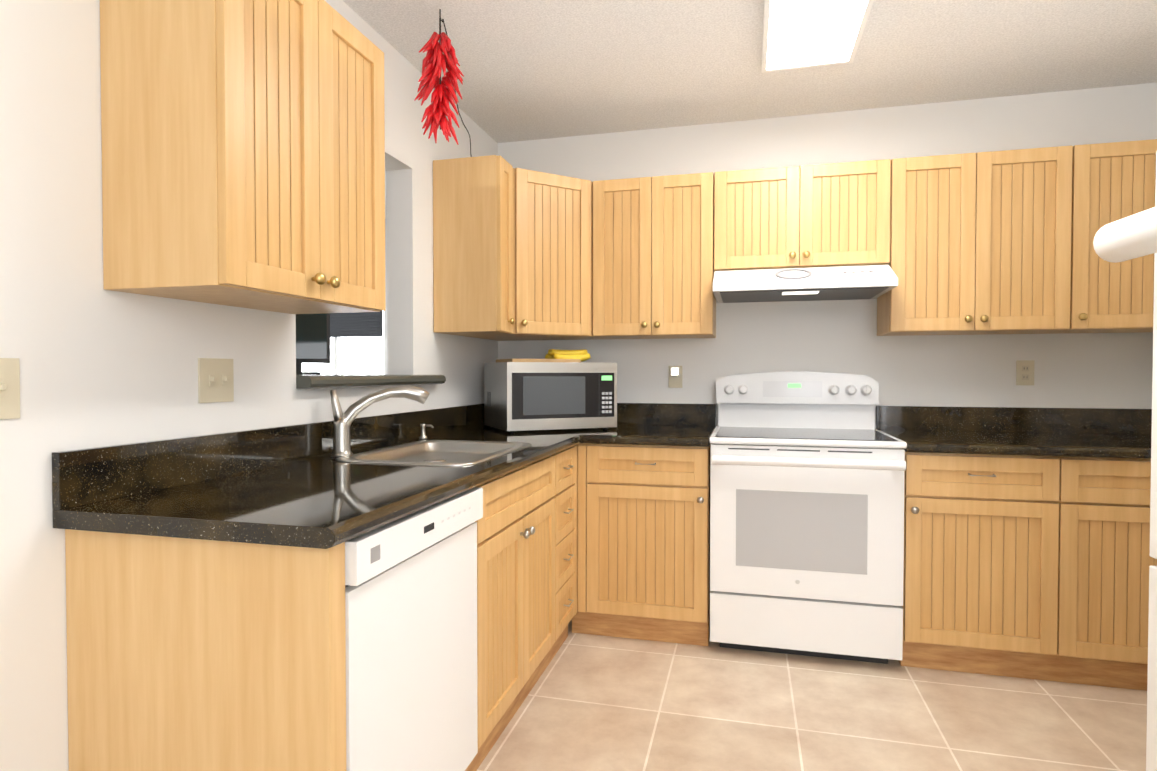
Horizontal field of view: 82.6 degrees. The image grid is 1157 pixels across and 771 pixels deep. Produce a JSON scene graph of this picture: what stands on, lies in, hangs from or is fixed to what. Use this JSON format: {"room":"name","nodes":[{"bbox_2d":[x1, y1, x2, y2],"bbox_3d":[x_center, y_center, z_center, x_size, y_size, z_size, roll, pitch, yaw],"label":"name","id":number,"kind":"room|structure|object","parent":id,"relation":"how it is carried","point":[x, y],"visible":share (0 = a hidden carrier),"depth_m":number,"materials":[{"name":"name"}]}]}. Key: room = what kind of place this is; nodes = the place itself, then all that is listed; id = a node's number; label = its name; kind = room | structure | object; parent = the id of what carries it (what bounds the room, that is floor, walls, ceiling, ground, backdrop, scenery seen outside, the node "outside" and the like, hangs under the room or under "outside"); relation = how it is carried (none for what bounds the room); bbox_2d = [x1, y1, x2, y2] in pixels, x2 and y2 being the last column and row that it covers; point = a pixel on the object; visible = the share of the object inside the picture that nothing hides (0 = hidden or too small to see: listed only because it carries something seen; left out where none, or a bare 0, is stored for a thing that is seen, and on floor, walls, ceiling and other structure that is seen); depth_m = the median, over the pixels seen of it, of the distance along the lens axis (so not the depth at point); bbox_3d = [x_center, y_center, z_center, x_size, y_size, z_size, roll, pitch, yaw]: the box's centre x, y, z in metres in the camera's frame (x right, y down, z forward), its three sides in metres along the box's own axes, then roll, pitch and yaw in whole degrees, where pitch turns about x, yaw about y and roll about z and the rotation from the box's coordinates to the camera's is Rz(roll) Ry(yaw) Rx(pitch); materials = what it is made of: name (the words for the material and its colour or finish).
{"room":"kitchen","nodes":[
{"label":"kitchen","id":0,"kind":"room"},
{"bbox_2d":[0,0,497,770],"bbox_3d":[-1.117,-0.071,1.338,0.120,2.470,4.900,0,1,14],"label":"wall","id":1,"kind":"structure","parent":0,"point":[100,366],"depth_m":1.38,"materials":[{"name":"white paint"}]},
{"bbox_2d":[0,358,19,419],"bbox_3d":[-1.074,0.006,1.225,0.018,0.115,0.072,0,1,14],"label":"switch plate","id":2,"kind":"object","parent":1,"relation":"attached to","point":[9,388],"visible":1,"depth_m":1.24,"materials":[{"name":"beige plastic"}]},
{"bbox_2d":[198,358,233,402],"bbox_3d":[-0.945,-0.013,1.728,0.018,0.115,0.115,0,1,14],"label":"switch plate","id":3,"kind":"object","parent":1,"relation":"attached to","point":[215,380],"visible":1,"depth_m":1.72,"materials":[{"name":"beige plastic"}]},
{"bbox_2d":[100,0,385,313],"bbox_3d":[-0.783,-0.593,1.675,0.350,0.760,0.618,0,1,14],"label":"upper cabinet","id":4,"kind":"object","parent":1,"relation":"attached to","point":[243,153],"visible":1,"depth_m":1.42,"materials":[{"name":"brown wood"}]},
{"bbox_2d":[296,375,445,388],"bbox_3d":[-0.790,-0.019,2.502,0.173,0.042,0.934,0,1,14],"label":"ledge shelf","id":5,"kind":"object","parent":1,"relation":"attached to","point":[319,381],"visible":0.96,"depth_m":2.30,"materials":[{"name":"grey laminate"}]},
{"bbox_2d":[433,155,514,334],"bbox_3d":[-0.454,-0.617,2.961,0.350,0.760,0.173,0,1,14],"label":"upper cabinet","id":6,"kind":"object","parent":1,"relation":"attached to","point":[472,245],"visible":1,"depth_m":2.88,"materials":[{"name":"brown wood"}]},
{"bbox_2d":[343,0,1156,217],"bbox_3d":[-1.524,-1.363,2.223,7.840,0.080,6.460,0,1,14],"label":"ceiling","id":7,"kind":"structure","parent":0,"point":[537,69],"depth_m":2.67,"materials":[{"name":"white paint"}]},
{"bbox_2d":[414,9,471,156],"bbox_3d":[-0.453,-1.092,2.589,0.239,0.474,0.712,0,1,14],"label":"chili","id":8,"kind":"object","parent":7,"relation":"hanging from","point":[435,63],"visible":1,"depth_m":2.30,"materials":[{"name":"red food"}]},
{"bbox_2d":[762,0,873,72],"bbox_3d":[0.769,-1.296,2.068,0.350,0.045,1.235,0,1,14],"label":"ceiling light fixture","id":9,"kind":"object","parent":7,"relation":"attached to","point":[798,34],"visible":1,"depth_m":2.40,"materials":[{"name":"white plastic"}]},
{"bbox_2d":[476,619,1146,770],"bbox_3d":[0.453,1.196,0.960,3.120,0.050,4.900,0,1,14],"label":"floor","id":10,"kind":"structure","parent":0,"point":[598,703],"depth_m":2.27,"materials":[{"name":"tile"}]},
{"bbox_2d":[345,487,482,770],"bbox_3d":[-0.648,0.722,1.628,0.631,0.866,0.616,0,1,14],"label":"dishwasher","id":11,"kind":"object","parent":10,"relation":"on","point":[411,631],"visible":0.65,"depth_m":1.50,"materials":[{"name":"white metal"}]},
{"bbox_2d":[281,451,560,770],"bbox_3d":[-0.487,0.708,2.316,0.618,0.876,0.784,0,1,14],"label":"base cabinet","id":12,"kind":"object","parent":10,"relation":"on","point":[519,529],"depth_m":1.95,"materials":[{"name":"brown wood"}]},
{"bbox_2d":[561,445,576,645],"bbox_3d":[-0.354,0.698,2.835,0.618,0.876,0.406,0,1,14],"label":"base cabinet","id":13,"kind":"object","parent":10,"relation":"on","point":[569,455],"depth_m":2.82,"materials":[{"name":"brown wood"}]},
{"bbox_2d":[572,443,710,645],"bbox_3d":[0.343,0.692,3.186,0.594,0.876,0.618,0,1,14],"label":"base cabinet","id":14,"kind":"object","parent":10,"relation":"on","point":[643,511],"depth_m":2.89,"materials":[{"name":"brown wood"}]},
{"bbox_2d":[52,385,587,548],"bbox_3d":[-0.434,0.130,2.428,0.660,0.272,2.453,0,1,14],"label":"countertop","id":15,"kind":"structure","parent":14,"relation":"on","point":[342,477],"depth_m":1.61,"materials":[{"name":"black stone"}]},
{"bbox_2d":[330,385,429,456],"bbox_3d":[-0.653,0.114,2.181,0.279,0.229,0.194,0,1,14],"label":"faucet","id":16,"kind":"object","parent":15,"relation":"on","point":[342,421],"depth_m":2.15,"materials":[{"name":"silver metal"}]},
{"bbox_2d":[419,424,433,439],"bbox_3d":[-0.621,0.190,2.692,0.064,0.066,0.033,0,1,14],"label":"soap dispenser","id":17,"kind":"object","parent":15,"relation":"on","point":[423,436],"depth_m":2.69,"materials":[{"name":"silver metal"}]},
{"bbox_2d":[335,440,530,465],"bbox_3d":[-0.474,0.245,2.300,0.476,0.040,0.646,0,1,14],"label":"sink","id":18,"kind":"object","parent":15,"relation":"in","point":[422,452],"depth_m":2.38,"materials":[{"name":"silver metal"}]},
{"bbox_2d":[484,349,616,432],"bbox_3d":[-0.143,0.016,3.251,0.556,0.393,0.383,0,1,-24],"label":"microwave","id":19,"kind":"object","parent":15,"relation":"on","point":[559,389],"visible":1,"depth_m":3.08,"materials":[{"name":"silver metal"}]},
{"bbox_2d":[588,403,715,446],"bbox_3d":[0.369,0.176,3.154,0.535,0.153,0.649,0,1,14],"label":"countertop","id":20,"kind":"structure","parent":14,"relation":"on","point":[668,424],"depth_m":3.38,"materials":[{"name":"black stone"}]},
{"bbox_2d":[710,371,906,663],"bbox_3d":[0.990,0.534,2.964,0.754,1.198,0.721,0,1,14],"label":"range","id":21,"kind":"object","parent":10,"relation":"on","point":[808,468],"visible":1,"depth_m":2.70,"materials":[{"name":"white metal"}]},
{"bbox_2d":[898,452,1083,683],"bbox_3d":[1.663,0.698,2.848,0.595,0.876,0.618,0,1,14],"label":"base cabinet","id":22,"kind":"object","parent":10,"relation":"on","point":[1028,567],"depth_m":2.55,"materials":[{"name":"brown wood"}]},
{"bbox_2d":[1084,457,1156,690],"bbox_3d":[2.165,0.700,2.720,0.677,0.876,0.618,0,1,14],"label":"base cabinet","id":23,"kind":"object","parent":10,"relation":"on","point":[1117,559],"depth_m":2.45,"materials":[{"name":"brown wood"}]},
{"bbox_2d":[876,406,1151,458],"bbox_3d":[1.929,0.183,2.756,1.155,0.153,0.647,0,1,14],"label":"countertop","id":24,"kind":"structure","parent":23,"relation":"on","point":[1071,432],"depth_m":2.95,"materials":[{"name":"black stone"}]},
{"bbox_2d":[1093,151,1156,770],"bbox_3d":[1.663,0.284,1.264,0.814,1.762,0.844,0,1,10],"label":"refrigerator","id":25,"kind":"object","parent":10,"relation":"on","point":[1129,238],"visible":1,"depth_m":1.69,"materials":[{"name":"white"}]},
{"bbox_2d":[498,83,1156,428],"bbox_3d":[1.075,-0.109,3.367,3.360,2.470,0.120,0,1,14],"label":"wall","id":26,"kind":"structure","parent":0,"point":[1093,370],"depth_m":3.21,"materials":[{"name":"white paint"}]},
{"bbox_2d":[454,168,601,340],"bbox_3d":[-0.230,-0.623,3.309,0.611,0.760,0.617,0,1,14],"label":"upper cabinet","id":27,"kind":"object","parent":26,"relation":"attached to","point":[552,256],"visible":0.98,"depth_m":3.12,"materials":[{"name":"brown wood"}]},
{"bbox_2d":[593,172,715,338],"bbox_3d":[0.384,-0.623,3.289,0.580,0.760,0.350,0,1,14],"label":"upper cabinet","id":28,"kind":"object","parent":26,"relation":"attached to","point":[653,258],"visible":1,"depth_m":3.15,"materials":[{"name":"brown wood"}]},
{"bbox_2d":[668,366,681,387],"bbox_3d":[0.504,-0.046,3.436,0.072,0.115,0.031,0,1,14],"label":"night light","id":29,"kind":"object","parent":26,"relation":"attached to","point":[675,376],"visible":1,"depth_m":3.44,"materials":[{"name":"beige plastic"}]},
{"bbox_2d":[714,159,890,271],"bbox_3d":[1.036,-0.771,3.120,0.760,0.458,0.350,0,1,14],"label":"upper cabinet","id":30,"kind":"object","parent":26,"relation":"attached to","point":[825,215],"visible":1,"depth_m":2.98,"materials":[{"name":"brown wood"}]},
{"bbox_2d":[713,264,897,302],"bbox_3d":[1.018,-0.475,3.053,0.752,0.124,0.497,0,1,14],"label":"range hood","id":31,"kind":"object","parent":30,"relation":"attached to","point":[857,282],"visible":1,"depth_m":2.89,"materials":[{"name":"white metal"}]},
{"bbox_2d":[877,145,1072,335],"bbox_3d":[1.740,-0.616,2.942,0.687,0.760,0.350,0,1,14],"label":"upper cabinet","id":32,"kind":"object","parent":26,"relation":"attached to","point":[980,243],"visible":1,"depth_m":2.80,"materials":[{"name":"brown wood"}]},
{"bbox_2d":[1016,360,1033,384],"bbox_3d":[2.067,-0.058,3.047,0.072,0.115,0.007,0,1,14],"label":"electrical outlet","id":33,"kind":"object","parent":26,"relation":"attached to","point":[1024,372],"visible":1,"depth_m":3.05,"materials":[{"name":"beige plastic"}]},
{"bbox_2d":[1040,139,1156,333],"bbox_3d":[2.301,-0.614,2.799,0.465,0.760,0.350,0,1,14],"label":"upper cabinet","id":34,"kind":"object","parent":26,"relation":"attached to","point":[1113,182],"visible":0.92,"depth_m":2.69,"materials":[{"name":"brown wood"}]},
{"bbox_3d":[-3.166,1.165,2.630,4.480,0.050,6.340,0,1,14],"label":"floor","id":35,"kind":"structure","parent":0,"visible":0},
{"bbox_2d":[321,374,387,374],"bbox_3d":[-1.244,0.552,2.466,0.678,1.182,1.800,0,1,14],"label":"countertop","id":36,"kind":"structure","parent":35,"relation":"on","point":[354,374],"depth_m":3.31,"materials":[{"name":"grey laminate"}]},
{"bbox_2d":[296,313,329,374],"bbox_3d":[-1.210,-0.189,2.826,0.270,0.285,0.120,0,1,-24],"label":"tv monitor","id":37,"kind":"object","parent":36,"relation":"on","point":[312,338],"visible":0.56,"depth_m":2.83,"materials":[{"name":"black plastic"}]},
{"bbox_3d":[-2.307,-0.154,5.719,4.600,2.470,0.120,0,1,14],"label":"wall","id":38,"kind":"structure","parent":0,"visible":0},
{"bbox_2d":[302,226,387,373],"bbox_3d":[-2.041,-0.571,5.560,0.990,1.490,0.038,0,1,14],"label":"window","id":39,"kind":"structure","parent":38,"relation":"in","point":[358,355],"depth_m":5.52,"materials":[{"name":"white glass"}]},
{"bbox_2d":[330,311,382,336],"bbox_3d":[-2.048,-0.840,5.526,0.894,0.870,0.018,0,1,14],"label":"blind","id":40,"kind":"object","parent":39,"relation":"attached to","point":[364,324],"visible":0.27,"depth_m":5.47,"materials":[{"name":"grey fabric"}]}
]}

